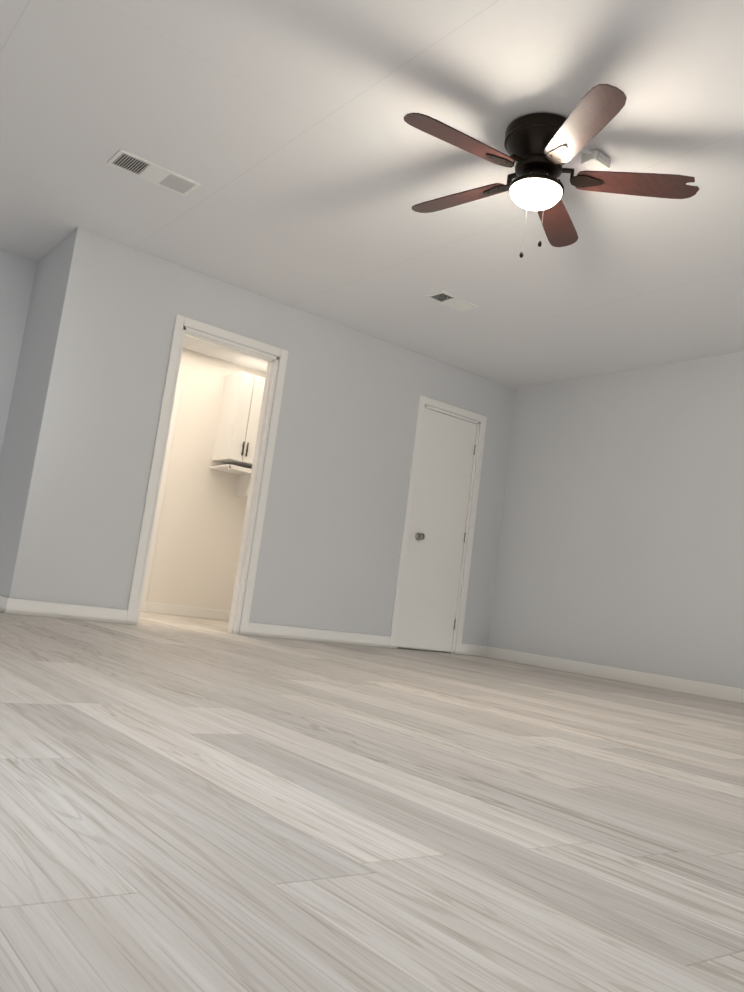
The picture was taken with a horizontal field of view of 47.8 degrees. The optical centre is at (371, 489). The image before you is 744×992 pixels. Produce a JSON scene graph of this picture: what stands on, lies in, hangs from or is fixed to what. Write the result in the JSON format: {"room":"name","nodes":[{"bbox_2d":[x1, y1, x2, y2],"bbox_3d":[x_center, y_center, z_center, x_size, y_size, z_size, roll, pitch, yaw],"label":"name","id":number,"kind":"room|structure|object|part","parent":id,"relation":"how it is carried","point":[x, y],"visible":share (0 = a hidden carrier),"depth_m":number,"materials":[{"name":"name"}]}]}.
{"room":"empty living room","nodes":[
{"label":"empty living room","id":0,"kind":"room"},
{"bbox_2d":[0,249,36,454],"bbox_3d":[-3.350,-0.613,5.329,2.171,2.440,0.120,13,-9,-36],"label":"wall","id":1,"kind":"structure","parent":0,"point":[17,274],"depth_m":5.89,"materials":[{"name":"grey paint"}]},
{"bbox_2d":[0,227,86,598],"bbox_3d":[-2.549,-0.426,5.942,0.120,2.440,1.907,13,-9,-36],"label":"wall","id":2,"kind":"structure","parent":0,"point":[35,390],"depth_m":5.33,"materials":[{"name":"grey paint"}]},
{"bbox_2d":[0,596,6,612],"bbox_3d":[-2.434,0.700,5.331,0.013,0.092,0.886,13,-9,-36],"label":"baseboard","id":3,"kind":"structure","parent":2,"relation":"attached to","point":[3,600],"depth_m":5.04,"materials":[{"name":"white wood"}]},
{"bbox_2d":[146,348,265,610],"bbox_3d":[-2.030,-0.020,8.453,4.056,2.440,5.052,13,-9,-36],"label":"wall","id":4,"kind":"structure","parent":0,"point":[198,540],"depth_m":7.84,"materials":[{"name":"white paint"}]},
{"bbox_2d":[145,602,230,620],"bbox_3d":[-1.537,1.157,7.848,1.357,0.092,0.013,13,-9,-36],"label":"baseboard","id":5,"kind":"structure","parent":4,"relation":"attached to","point":[170,609],"depth_m":7.72,"materials":[{"name":"white wood"}]},
{"bbox_2d":[209,464,251,496],"bbox_3d":[-1.078,-0.034,7.998,0.890,0.231,0.400,13,-9,-36],"label":"shelf","id":6,"kind":"object","parent":4,"relation":"attached to","point":[244,474],"visible":0.58,"depth_m":7.92,"materials":[{"name":"white wood"}]},
{"bbox_2d":[212,371,264,468],"bbox_3d":[-1.004,-0.612,8.095,0.870,0.830,0.369,13,-9,-36],"label":"upper cabinet","id":7,"kind":"object","parent":4,"relation":"attached to","point":[238,421],"visible":0.48,"depth_m":7.81,"materials":[{"name":"white wood"}]},
{"bbox_2d":[20,231,515,652],"bbox_3d":[-0.439,-0.089,6.415,3.996,2.440,0.120,13,-9,-36],"label":"wall","id":8,"kind":"structure","parent":0,"point":[331,540],"depth_m":6.18,"materials":[{"name":"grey paint"}]},
{"bbox_2d":[4,598,127,623],"bbox_3d":[-1.879,0.755,5.202,0.751,0.092,0.013,13,-9,-36],"label":"baseboard","id":9,"kind":"structure","parent":8,"relation":"attached to","point":[58,610],"depth_m":5.18,"materials":[{"name":"white wood"}]},
{"bbox_2d":[139,384,180,611],"bbox_3d":[-2.533,-0.075,7.208,1.532,2.090,0.138,13,-9,-36],"label":"door frame","id":10,"kind":"structure","parent":8,"relation":"attached to","point":[160,501],"depth_m":7.59,"materials":[{"name":"white wood"}]},
{"bbox_2d":[126,314,288,634],"bbox_3d":[-1.145,-0.080,5.868,0.899,2.096,0.138,13,-9,-36],"label":"door frame","id":11,"kind":"structure","parent":8,"relation":"attached to","point":[182,321],"depth_m":5.96,"materials":[{"name":"white wood"}]},
{"bbox_2d":[247,622,390,647],"bbox_3d":[-0.371,1.104,6.340,1.317,0.092,0.013,13,-9,-36],"label":"baseboard","id":12,"kind":"structure","parent":8,"relation":"attached to","point":[289,632],"depth_m":6.30,"materials":[{"name":"white wood"}]},
{"bbox_2d":[397,408,476,651],"bbox_3d":[0.575,0.347,7.090,0.618,1.996,0.102,13,-9,-36],"label":"closet door","id":13,"kind":"structure","parent":8,"relation":"in","point":[431,585],"depth_m":7.09,"materials":[{"name":"white painted wood"},{"name":"satin nickel"}]},
{"bbox_2d":[389,395,486,654],"bbox_3d":[0.533,0.343,7.141,0.656,2.031,0.124,13,-9,-36],"label":"door frame","id":14,"kind":"structure","parent":8,"relation":"attached to","point":[468,511],"depth_m":7.21,"materials":[{"name":"white wood"}]},
{"bbox_2d":[460,644,487,656],"bbox_3d":[0.882,1.394,7.285,0.327,0.092,0.013,13,-9,-36],"label":"baseboard","id":15,"kind":"structure","parent":8,"relation":"attached to","point":[473,650],"depth_m":7.28,"materials":[{"name":"white wood"}]},
{"bbox_2d":[0,612,743,991],"bbox_3d":[-0.819,0.938,4.820,6.347,0.100,12.240,13,-9,-36],"label":"floor","id":16,"kind":"structure","parent":0,"point":[196,804],"depth_m":1.32,"materials":[{"name":"laminate"}]},
{"bbox_2d":[0,0,743,388],"bbox_3d":[-0.495,-1.558,5.158,6.347,0.100,12.240,13,-9,-36],"label":"ceiling","id":17,"kind":"structure","parent":0,"point":[298,148],"depth_m":4.10,"materials":[{"name":"paint"}]},
{"bbox_2d":[107,149,200,195],"bbox_3d":[-1.159,-1.683,4.467,0.450,0.009,0.200,13,-9,-36],"label":"ceiling vent","id":18,"kind":"object","parent":17,"relation":"in","point":[128,162],"visible":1,"depth_m":4.46,"materials":[{"name":"white metal"}]},
{"bbox_2d":[426,291,478,311],"bbox_3d":[0.550,-1.288,5.744,0.340,0.009,0.170,13,-9,-36],"label":"ceiling vent","id":19,"kind":"object","parent":17,"relation":"in","point":[451,301],"visible":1,"depth_m":5.74,"materials":[{"name":"white metal"}]},
{"bbox_2d":[404,84,698,257],"bbox_3d":[0.662,-1.260,3.603,1.277,0.606,1.290,13,-9,-36],"label":"ceiling fan","id":20,"kind":"object","parent":17,"relation":"hanging from","point":[542,149],"visible":1,"depth_m":3.53,"materials":[{"name":"brown wood"}]},
{"bbox_3d":[0.702,-1.253,3.606,0.224,0.072,0.224,13,-9,-36],"label":"lamp shade","id":21,"kind":"part","parent":20,"relation":"part of","materials":[{"name":"white glass"}]},
{"bbox_2d":[581,147,609,170],"bbox_3d":[0.979,-1.482,3.747,0.182,0.050,0.086,13,-9,-36],"label":"smoke detector","id":22,"kind":"object","parent":17,"relation":"attached to","point":[594,160],"visible":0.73,"depth_m":3.74,"materials":[{"name":"white plastic"}]},
{"bbox_2d":[397,647,442,651],"bbox_3d":[0.700,0.187,7.362,0.987,2.440,0.020,13,-9,-36],"label":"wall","id":23,"kind":"structure","parent":0,"point":[421,649],"depth_m":7.09,"materials":[{"name":"grey paint"}]},
{"bbox_2d":[488,351,743,688],"bbox_3d":[3.319,0.183,4.825,0.120,2.440,7.188,13,-9,-36],"label":"wall","id":24,"kind":"structure","parent":0,"point":[621,542],"depth_m":6.47,"materials":[{"name":"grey paint"}]},
{"bbox_2d":[487,646,743,703],"bbox_3d":[3.117,1.325,4.630,0.013,0.092,6.948,13,-9,-36],"label":"baseboard","id":25,"kind":"structure","parent":24,"relation":"attached to","point":[727,693],"depth_m":6.24,"materials":[{"name":"white wood"}]}
]}

